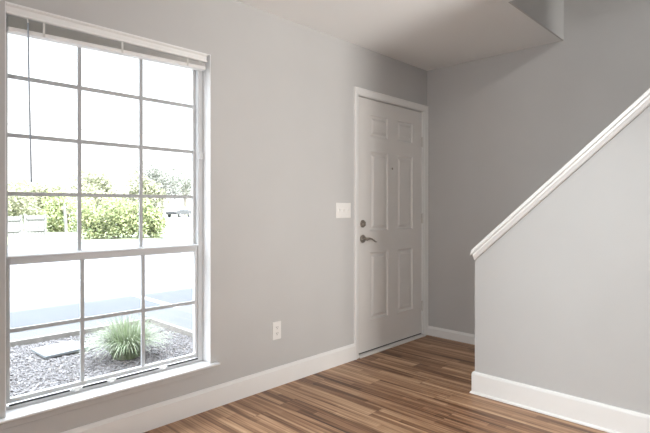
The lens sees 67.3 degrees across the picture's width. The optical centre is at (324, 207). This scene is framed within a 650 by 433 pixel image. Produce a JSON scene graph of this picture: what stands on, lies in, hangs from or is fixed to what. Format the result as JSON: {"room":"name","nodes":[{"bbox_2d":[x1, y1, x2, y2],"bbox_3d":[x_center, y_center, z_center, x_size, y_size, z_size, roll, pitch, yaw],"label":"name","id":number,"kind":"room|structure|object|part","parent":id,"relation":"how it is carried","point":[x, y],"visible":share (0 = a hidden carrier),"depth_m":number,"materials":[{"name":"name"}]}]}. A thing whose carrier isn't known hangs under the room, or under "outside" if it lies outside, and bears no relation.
{"room":"empty living room","nodes":[
{"label":"empty living room","id":0,"kind":"room"},
{"bbox_2d":[10,317,192,347],"bbox_3d":[-3.740,1.405,1.973,2.868,0.230,7.825,0,0,44],"label":"curb","id":1,"kind":"object","parent":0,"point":[157,322],"depth_m":5.15,"materials":[{"name":"white concrete"}]},
{"bbox_2d":[0,0,426,432],"bbox_3d":[-1.541,-1.280,2.054,0.140,5.500,7.280,0,0,44],"label":"wall","id":2,"kind":"structure","parent":0,"point":[282,89],"depth_m":3.14,"materials":[{"name":"paint"}]},
{"bbox_2d":[0,1,220,430],"bbox_3d":[-1.064,0.029,2.522,0.171,1.851,1.122,0,0,44],"label":"window","id":3,"kind":"structure","parent":2,"relation":"in","point":[44,403],"depth_m":2.60,"materials":[{"name":"white paint"}]},
{"bbox_3d":[-1.118,-0.315,2.566,0.020,1.113,0.970,0,0,44],"label":"sash","id":4,"kind":"part","parent":3,"relation":"part of","materials":[{"name":"grey plastic"}]},
{"bbox_3d":[-1.099,0.548,2.547,0.022,0.666,0.970,0,0,44],"label":"sash","id":5,"kind":"part","parent":3,"relation":"part of","materials":[{"name":"grey plastic"}]},
{"bbox_2d":[6,2,206,181],"bbox_3d":[-1.049,-0.503,2.492,0.062,0.776,1.000,0,0,44],"label":"window blind","id":6,"kind":"object","parent":3,"relation":"attached to","point":[15,26],"visible":0.98,"depth_m":2.37,"materials":[{"name":"white plastic"}]},
{"bbox_3d":[-1.052,-0.796,2.497,0.047,0.049,0.982,0,0,44],"label":"rail","id":7,"kind":"part","parent":6,"relation":"part of","materials":[{"name":"white"}]},
{"bbox_3d":[-1.045,0.918,2.503,0.118,0.022,1.122,0,0,44],"label":"sill","id":8,"kind":"part","parent":3,"relation":"part of","materials":[{"name":"white paint"}]},
{"bbox_2d":[61,343,354,432],"bbox_3d":[-1.845,1.107,1.628,0.015,0.125,5.964,0,0,44],"label":"baseboard","id":9,"kind":"structure","parent":2,"relation":"attached to","point":[150,417],"depth_m":2.86,"materials":[{"name":"white paint"}]},
{"bbox_2d":[272,321,280,339],"bbox_3d":[-0.317,0.805,3.212,0.007,0.118,0.072,0,0,44],"label":"power outlet","id":10,"kind":"object","parent":2,"relation":"attached to","point":[276,326],"visible":1,"depth_m":3.21,"materials":[{"name":"white plastic"}]},
{"bbox_2d":[336,203,350,217],"bbox_3d":[0.144,0.018,3.681,0.016,0.116,0.164,0,0,44],"label":"light switch","id":11,"kind":"object","parent":2,"relation":"attached to","point":[343,210],"visible":1,"depth_m":3.68,"materials":[{"name":"white plastic"}]},
{"bbox_2d":[354,86,427,359],"bbox_3d":[0.549,0.116,4.180,0.176,2.106,1.034,0,0,44],"label":"door","id":12,"kind":"structure","parent":2,"relation":"in","point":[391,133],"depth_m":4.13,"materials":[{"name":"paint"}]},
{"bbox_3d":[0.316,0.245,3.864,0.052,0.066,0.066,0,0,44],"label":"lever handle","id":13,"kind":"part","parent":12,"relation":"part of","materials":[{"name":"silver metal"}]},
{"bbox_2d":[144,335,608,432],"bbox_3d":[0.342,1.240,0.232,5.380,0.140,7.280,0,0,44],"label":"floor","id":14,"kind":"structure","parent":0,"point":[424,384],"depth_m":2.91,"materials":[{"name":"brown wood"}]},
{"bbox_2d":[236,0,561,70],"bbox_3d":[0.342,-1.407,0.232,5.100,0.280,7.000,0,0,44],"label":"ceiling","id":15,"kind":"structure","parent":0,"point":[427,35],"depth_m":3.41,"materials":[{"name":"white paint"}]},
{"bbox_2d":[427,0,649,333],"bbox_3d":[2.825,-1.430,2.797,5.100,5.200,0.140,0,0,44],"label":"wall","id":16,"kind":"structure","parent":0,"point":[501,126],"depth_m":3.97,"materials":[{"name":"paint"}]},
{"bbox_2d":[428,326,474,344],"bbox_3d":[1.347,1.127,4.121,1.104,0.085,0.013,0,0,44],"label":"baseboard","id":17,"kind":"structure","parent":16,"relation":"attached to","point":[458,336],"depth_m":4.33,"materials":[{"name":"white paint"}]},
{"bbox_2d":[475,0,649,414],"bbox_3d":[2.765,-1.430,2.020,4.104,5.200,1.060,0,0,44],"label":"wall","id":18,"kind":"structure","parent":0,"point":[562,297],"depth_m":2.67,"materials":[{"name":"paint"}]},
{"bbox_2d":[470,371,649,432],"bbox_3d":[1.629,1.102,2.481,1.878,0.136,0.116,0,0,44],"label":"baseboard","id":19,"kind":"structure","parent":18,"relation":"attached to","point":[593,414],"depth_m":2.72,"materials":[{"name":"white paint"}]},
{"bbox_2d":[470,88,649,259],"bbox_3d":[1.603,-0.494,2.524,1.763,1.644,0.160,0,0,44],"label":"trim","id":20,"kind":"structure","parent":18,"relation":"attached to","point":[643,101],"depth_m":2.69,"materials":[{"name":"white paint"}]},
{"label":"outside","id":21,"kind":"structure","parent":0,"visible":0},
{"bbox_2d":[10,324,192,396],"bbox_3d":[-3.740,1.485,1.942,2.855,0.270,7.780,0,0,44],"label":"gravel bed","id":22,"kind":"object","parent":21,"point":[184,349],"visible":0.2,"depth_m":4.30,"materials":[{"name":"grey gravel"}]},
{"bbox_2d":[31,340,88,358],"bbox_3d":[-2.480,1.321,4.577,0.360,0.026,0.399,0,0,38],"label":"utility cover","id":23,"kind":"object","parent":22,"relation":"on","point":[63,348],"visible":0.91,"depth_m":4.52,"materials":[{"name":"white concrete"}]},
{"bbox_2d":[10,323,192,395],"bbox_3d":[-2.022,1.340,4.023,2.400,0.034,2.387,0,0,44],"label":"gravel","id":24,"kind":"object","parent":22,"relation":"on","point":[175,354],"visible":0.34,"depth_m":4.26,"materials":[{"name":"gravel"}]},
{"bbox_2d":[70,311,180,359],"bbox_3d":[-1.790,1.135,4.391,0.967,0.403,0.887,0,0,-38],"label":"ornamental grass","id":25,"kind":"object","parent":22,"relation":"on","point":[125,343],"depth_m":4.31,"materials":[{"name":"green plant"}]},
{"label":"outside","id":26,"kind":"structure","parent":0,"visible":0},
{"bbox_2d":[8,212,192,333],"bbox_3d":[-29.723,1.470,75.948,136.580,0.300,180.000,0,0,44],"label":"road","id":27,"kind":"structure","parent":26,"point":[37,295],"depth_m":8.66,"materials":[{"name":"concrete"}]},
{"bbox_2d":[68,165,116,215],"bbox_3d":[-21.192,-1.250,45.108,3.725,5.269,5.022,0,0,0],"label":"tree","id":28,"kind":"object","parent":27,"relation":"on","point":[100,180],"visible":0.41,"depth_m":44.34,"materials":[{"name":"green plant"}]},
{"bbox_2d":[8,213,191,245],"bbox_3d":[-27.560,1.305,73.855,102.600,0.030,100.000,0,0,44],"label":"verge","id":29,"kind":"structure","parent":27,"relation":"on","point":[54,237],"depth_m":21.38,"materials":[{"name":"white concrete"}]},
{"bbox_2d":[8,215,21,235],"bbox_3d":[-14.253,0.800,21.747,0.120,0.980,1.340,0,0,44],"label":"fence panel","id":30,"kind":"object","parent":29,"relation":"on","point":[14,222],"visible":0.67,"depth_m":22.00,"materials":[{"name":"grey"}]},
{"bbox_3d":[-13.819,0.800,22.196,0.120,0.980,0.090,0,0,44],"label":"post","id":31,"kind":"part","parent":30,"relation":"part of","materials":[{"name":"grey"}]},
{"bbox_2d":[8,180,41,222],"bbox_3d":[-18.051,-0.226,28.549,2.759,3.138,4.193,0,0,-31],"label":"tree","id":32,"kind":"object","parent":29,"relation":"on","point":[17,205],"visible":0.65,"depth_m":28.01,"materials":[{"name":"green plant"}]},
{"bbox_2d":[23,214,46,235],"bbox_3d":[-13.412,0.780,22.616,0.120,1.020,0.920,0,0,44],"label":"fence panel","id":33,"kind":"object","parent":29,"relation":"on","point":[32,224],"visible":0.99,"depth_m":22.58,"materials":[{"name":"grey"}]},
{"bbox_3d":[-13.700,0.780,22.318,0.120,1.020,0.090,0,0,44],"label":"post","id":34,"kind":"part","parent":33,"relation":"part of","materials":[{"name":"grey"}]},
{"bbox_3d":[-13.383,1.030,22.588,0.040,0.080,0.800,0,0,44],"label":"rail","id":35,"kind":"part","parent":33,"relation":"part of","materials":[{"name":"grey"}]},
{"bbox_3d":[-13.123,0.780,22.914,0.120,1.020,0.090,0,0,44],"label":"post","id":36,"kind":"part","parent":33,"relation":"part of","materials":[{"name":"grey"}]},
{"bbox_2d":[13,179,67,219],"bbox_3d":[-23.643,-0.568,40.581,4.444,3.824,4.047,0,0,44],"label":"tree","id":37,"kind":"object","parent":29,"relation":"on","point":[38,188],"visible":0.26,"depth_m":40.17,"materials":[{"name":"green plant"}]},
{"bbox_2d":[63,204,67,235],"bbox_3d":[-11.818,0.554,22.250,0.133,1.476,0.210,0,0,44],"label":"marker post","id":38,"kind":"object","parent":29,"relation":"on","point":[64,205],"visible":1,"depth_m":22.20,"materials":[{"name":"grey"}]},
{"bbox_2d":[40,190,95,231],"bbox_3d":[-14.055,0.169,26.544,3.360,2.430,2.431,0,0,44],"label":"tree","id":39,"kind":"object","parent":29,"relation":"on","point":[55,212],"visible":0.66,"depth_m":26.32,"materials":[{"name":"green plant"}]},
{"bbox_2d":[71,197,106,238],"bbox_3d":[-9.865,0.382,20.381,1.828,1.861,1.522,0,0,44],"label":"bush","id":40,"kind":"object","parent":29,"relation":"on","point":[89,220],"visible":0.84,"depth_m":20.05,"materials":[{"name":"green plant"}]},
{"bbox_2d":[71,183,118,226],"bbox_3d":[-14.178,-0.140,30.438,3.255,2.910,2.603,0,0,14],"label":"tree","id":41,"kind":"object","parent":29,"relation":"on","point":[97,200],"visible":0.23,"depth_m":30.23,"materials":[{"name":"green plant"}]},
{"bbox_2d":[95,193,136,238],"bbox_3d":[-8.935,0.333,20.734,2.044,2.000,1.721,0,0,44],"label":"bush","id":42,"kind":"object","parent":29,"relation":"on","point":[114,218],"visible":0.94,"depth_m":20.28,"materials":[{"name":"green plant"}]},
{"bbox_2d":[118,198,156,237],"bbox_3d":[-8.101,0.372,21.016,1.784,1.881,1.573,0,0,-14],"label":"bush","id":43,"kind":"object","parent":29,"relation":"on","point":[134,213],"visible":0.71,"depth_m":20.79,"materials":[{"name":"green plant"}]},
{"bbox_2d":[143,208,166,237],"bbox_3d":[-7.524,0.623,21.568,1.622,1.388,1.036,0,0,44],"label":"bush","id":44,"kind":"object","parent":29,"relation":"on","point":[159,224],"visible":0.73,"depth_m":21.29,"materials":[{"name":"green plant"}]},
{"bbox_2d":[166,166,191,215],"bbox_3d":[-23.546,-3.019,82.606,8.809,8.664,7.348,0,0,44],"label":"tree","id":45,"kind":"object","parent":29,"relation":"on","point":[185,188],"visible":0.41,"depth_m":82.48,"materials":[{"name":"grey plant"}]},
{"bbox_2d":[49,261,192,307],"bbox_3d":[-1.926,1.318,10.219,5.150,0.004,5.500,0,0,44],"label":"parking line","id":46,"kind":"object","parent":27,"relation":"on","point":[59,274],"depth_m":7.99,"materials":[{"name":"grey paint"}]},
{"bbox_2d":[120,170,169,214],"bbox_3d":[-17.393,-1.085,47.440,4.935,4.986,4.721,0,0,44],"label":"tree","id":47,"kind":"object","parent":27,"relation":"on","point":[148,189],"visible":0.48,"depth_m":46.28,"materials":[{"name":"green plant"}]},
{"bbox_2d":[131,161,185,216],"bbox_3d":[-22.007,-2.509,64.750,6.351,7.644,6.506,0,0,44],"label":"tree","id":48,"kind":"object","parent":27,"relation":"on","point":[153,172],"visible":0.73,"depth_m":64.16,"materials":[{"name":"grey plant"}]},
{"bbox_2d":[166,207,191,216],"bbox_3d":[-21.450,0.590,71.960,1.881,1.460,4.640,0,0,12],"label":"parked car","id":49,"kind":"object","parent":27,"relation":"on","point":[179,211],"visible":0.94,"depth_m":70.65,"materials":[{"name":"paint"}]},
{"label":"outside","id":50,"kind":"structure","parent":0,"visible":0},
{"bbox_2d":[10,305,192,340],"bbox_3d":[-0.744,1.464,5.336,3.270,0.312,16.825,0,0,44],"label":"walkway","id":51,"kind":"structure","parent":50,"point":[182,316],"depth_m":5.63,"materials":[{"name":"concrete"}]}
]}

